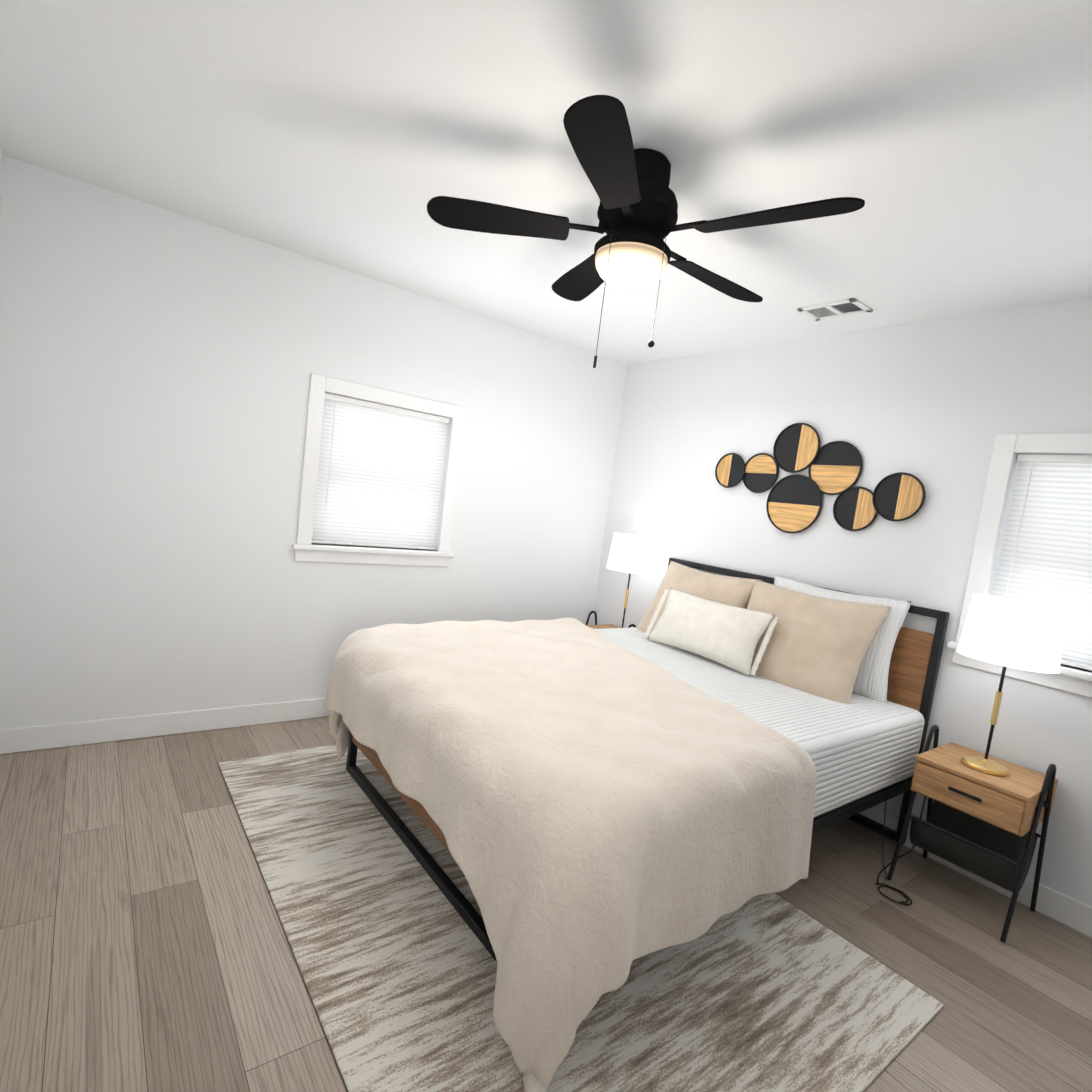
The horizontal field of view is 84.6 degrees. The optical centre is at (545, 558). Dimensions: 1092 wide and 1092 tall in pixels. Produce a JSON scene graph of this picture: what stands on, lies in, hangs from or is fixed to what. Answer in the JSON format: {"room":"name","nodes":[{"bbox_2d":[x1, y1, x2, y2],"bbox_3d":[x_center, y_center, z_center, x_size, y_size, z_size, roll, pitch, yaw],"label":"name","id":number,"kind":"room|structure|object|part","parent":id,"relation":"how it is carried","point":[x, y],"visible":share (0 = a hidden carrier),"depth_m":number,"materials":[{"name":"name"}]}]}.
{"room":"bedroom","nodes":[
{"label":"bedroom","id":0,"kind":"room"},
{"bbox_2d":[0,148,2,211],"bbox_3d":[-1.181,-0.079,0.896,0.150,2.440,4.120,3,7,-37],"label":"wall","id":1,"kind":"structure","parent":0,"point":[1,155],"depth_m":2.32,"materials":[{"name":"white paint"}]},
{"bbox_2d":[0,155,626,728],"bbox_3d":[-0.954,-0.305,3.544,3.713,2.440,0.150,3,7,-37],"label":"wall","id":2,"kind":"structure","parent":0,"point":[158,365],"depth_m":2.93,"materials":[{"name":"white paint"}]},
{"bbox_2d":[0,698,330,753],"bbox_3d":[-1.060,0.856,3.583,3.390,0.112,0.015,3,7,-37],"label":"baseboard","id":3,"kind":"structure","parent":2,"relation":"attached to","point":[49,736],"depth_m":2.92,"materials":[{"name":"white paint"}]},
{"bbox_2d":[291,373,465,566],"bbox_3d":[-0.951,-0.466,3.481,0.955,0.986,0.185,3,7,-37],"label":"window","id":4,"kind":"structure","parent":2,"relation":"in","point":[383,426],"depth_m":3.36,"materials":[{"name":"white paint"}]},
{"bbox_3d":[-0.983,-0.481,3.523,0.759,0.815,0.045,3,7,-37],"label":"window sash","id":5,"kind":"part","parent":4,"relation":"part of","materials":[{"name":"white"}]},
{"bbox_2d":[312,393,449,549],"bbox_3d":[-0.938,-0.471,3.464,0.747,0.809,0.050,3,7,-37],"label":"window blind","id":6,"kind":"object","parent":4,"relation":"attached to","point":[376,489],"visible":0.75,"depth_m":3.45,"materials":[{"name":"white plastic"}]},
{"bbox_2d":[0,716,1091,1091],"bbox_3d":[0.071,1.260,2.102,3.713,0.120,4.120,3,7,-37],"label":"floor","id":7,"kind":"structure","parent":0,"point":[144,944],"depth_m":1.85,"materials":[{"name":"brown wood"}]},
{"bbox_2d":[218,744,943,1091],"bbox_3d":[-0.144,1.147,2.292,1.615,0.011,2.410,3,7,-37],"label":"rug","id":8,"kind":"object","parent":7,"relation":"on","point":[398,970],"visible":0.62,"depth_m":1.75,"materials":[{"name":"fabric"}]},
{"bbox_2d":[325,558,949,1091],"bbox_3d":[0.358,0.598,2.694,2.266,1.120,1.944,3,7,-37],"label":"bed","id":9,"kind":"object","parent":8,"relation":"on","point":[697,752],"visible":1,"depth_m":1.91,"materials":[{"name":"beige fabric"}]},
{"bbox_2d":[585,611,635,628],"bbox_3d":[0.413,0.714,4.135,0.386,0.644,0.408,3,7,-37],"label":"nightstand","id":10,"kind":"object","parent":7,"relation":"on","point":[596,626],"visible":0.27,"depth_m":4.24,"materials":[{"name":"brown wood"}]},
{"bbox_2d":[606,533,655,627],"bbox_3d":[0.553,0.176,4.035,0.323,0.671,0.323,3,7,-37],"label":"lamp","id":11,"kind":"object","parent":10,"relation":"on","point":[630,554],"visible":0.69,"depth_m":3.89,"materials":[{"name":"white fabric"}]},
{"bbox_3d":[0.581,-0.039,4.015,0.324,0.236,0.324,3,7,-37],"label":"lamp shade","id":12,"kind":"part","parent":11,"relation":"part of","materials":[{"name":"white fabric"}]},
{"bbox_2d":[876,793,925,905],"bbox_3d":[1.549,1.171,2.523,0.520,0.344,0.196,3,7,-37],"label":"cord","id":13,"kind":"object","parent":7,"relation":"on","point":[895,889],"visible":0.96,"depth_m":2.47,"materials":[{"name":"black plastic"}]},
{"bbox_2d":[887,725,1057,942],"bbox_3d":[1.720,1.046,2.409,0.386,0.644,0.408,3,7,-37],"label":"nightstand","id":14,"kind":"object","parent":7,"relation":"on","point":[981,824],"visible":1,"depth_m":2.33,"materials":[{"name":"brown wood"}]},
{"bbox_2d":[956,594,1065,775],"bbox_3d":[1.777,0.494,2.345,0.323,0.671,0.323,3,7,-37],"label":"lamp","id":15,"kind":"object","parent":14,"relation":"on","point":[1004,632],"visible":1,"depth_m":2.22,"materials":[{"name":"white fabric"}]},
{"bbox_3d":[1.804,0.280,2.325,0.324,0.236,0.324,3,7,-37],"label":"lamp shade","id":16,"kind":"part","parent":15,"relation":"part of","materials":[{"name":"white fabric"}]},
{"bbox_2d":[0,0,1091,364],"bbox_3d":[0.391,-1.268,1.858,3.713,0.120,4.120,3,7,-37],"label":"ceiling","id":17,"kind":"structure","parent":0,"point":[948,142],"depth_m":1.77,"materials":[{"name":"white paint"}]},
{"bbox_2d":[427,95,864,367],"bbox_3d":[0.305,-0.893,1.909,1.180,0.652,1.234,3,7,-37],"label":"fan","id":18,"kind":"object","parent":17,"relation":"hanging from","point":[637,214],"visible":1,"depth_m":1.77,"materials":[{"name":"black wood"}]},
{"bbox_3d":[0.262,-0.897,1.876,0.226,0.085,0.226,3,7,-37],"label":"glass","id":19,"kind":"part","parent":18,"relation":"part of","materials":[{"name":"white glass"}]},
{"bbox_2d":[797,298,872,320],"bbox_3d":[1.359,-1.174,2.832,0.185,0.009,0.275,3,7,-37],"label":"ceiling vent","id":20,"kind":"object","parent":17,"relation":"in","point":[841,308],"visible":0.98,"depth_m":2.82,"materials":[{"name":"white plastic"}]},
{"bbox_2d":[592,296,1091,906],"bbox_3d":[1.643,0.070,3.064,0.150,2.440,4.120,3,7,-37],"label":"wall","id":21,"kind":"structure","parent":0,"point":[934,406],"depth_m":2.89,"materials":[{"name":"white paint"}]},
{"bbox_2d":[715,423,924,533],"bbox_3d":[1.409,-0.432,3.245,0.035,0.605,1.197,3,7,-37],"label":"discs","id":22,"kind":"object","parent":21,"relation":"attached to","point":[794,503],"visible":1,"depth_m":3.21,"materials":[{"name":"brown wood"}]},
{"bbox_2d":[859,806,1091,937],"bbox_3d":[1.432,1.216,3.124,0.015,0.112,3.820,3,7,-37],"label":"baseboard","id":23,"kind":"structure","parent":21,"relation":"attached to","point":[1064,908],"depth_m":2.39,"materials":[{"name":"white paint"}]},
{"bbox_2d":[947,433,1091,697],"bbox_3d":[2.192,0.034,2.305,0.185,1.011,0.956,3,7,-37],"label":"window","id":24,"kind":"structure","parent":21,"relation":"in","point":[1064,484],"depth_m":2.55,"materials":[{"name":"white paint"}]},
{"bbox_2d":[992,454,1091,670],"bbox_3d":[2.177,0.024,2.292,0.050,0.834,0.748,3,7,-37],"label":"window blind","id":25,"kind":"object","parent":24,"relation":"attached to","point":[1048,561],"visible":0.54,"depth_m":2.44,"materials":[{"name":"white plastic"}]},
{"bbox_3d":[2.237,0.029,2.338,0.045,0.840,0.760,3,7,-37],"label":"window sash","id":26,"kind":"part","parent":24,"relation":"part of","materials":[{"name":"white"}]}
]}

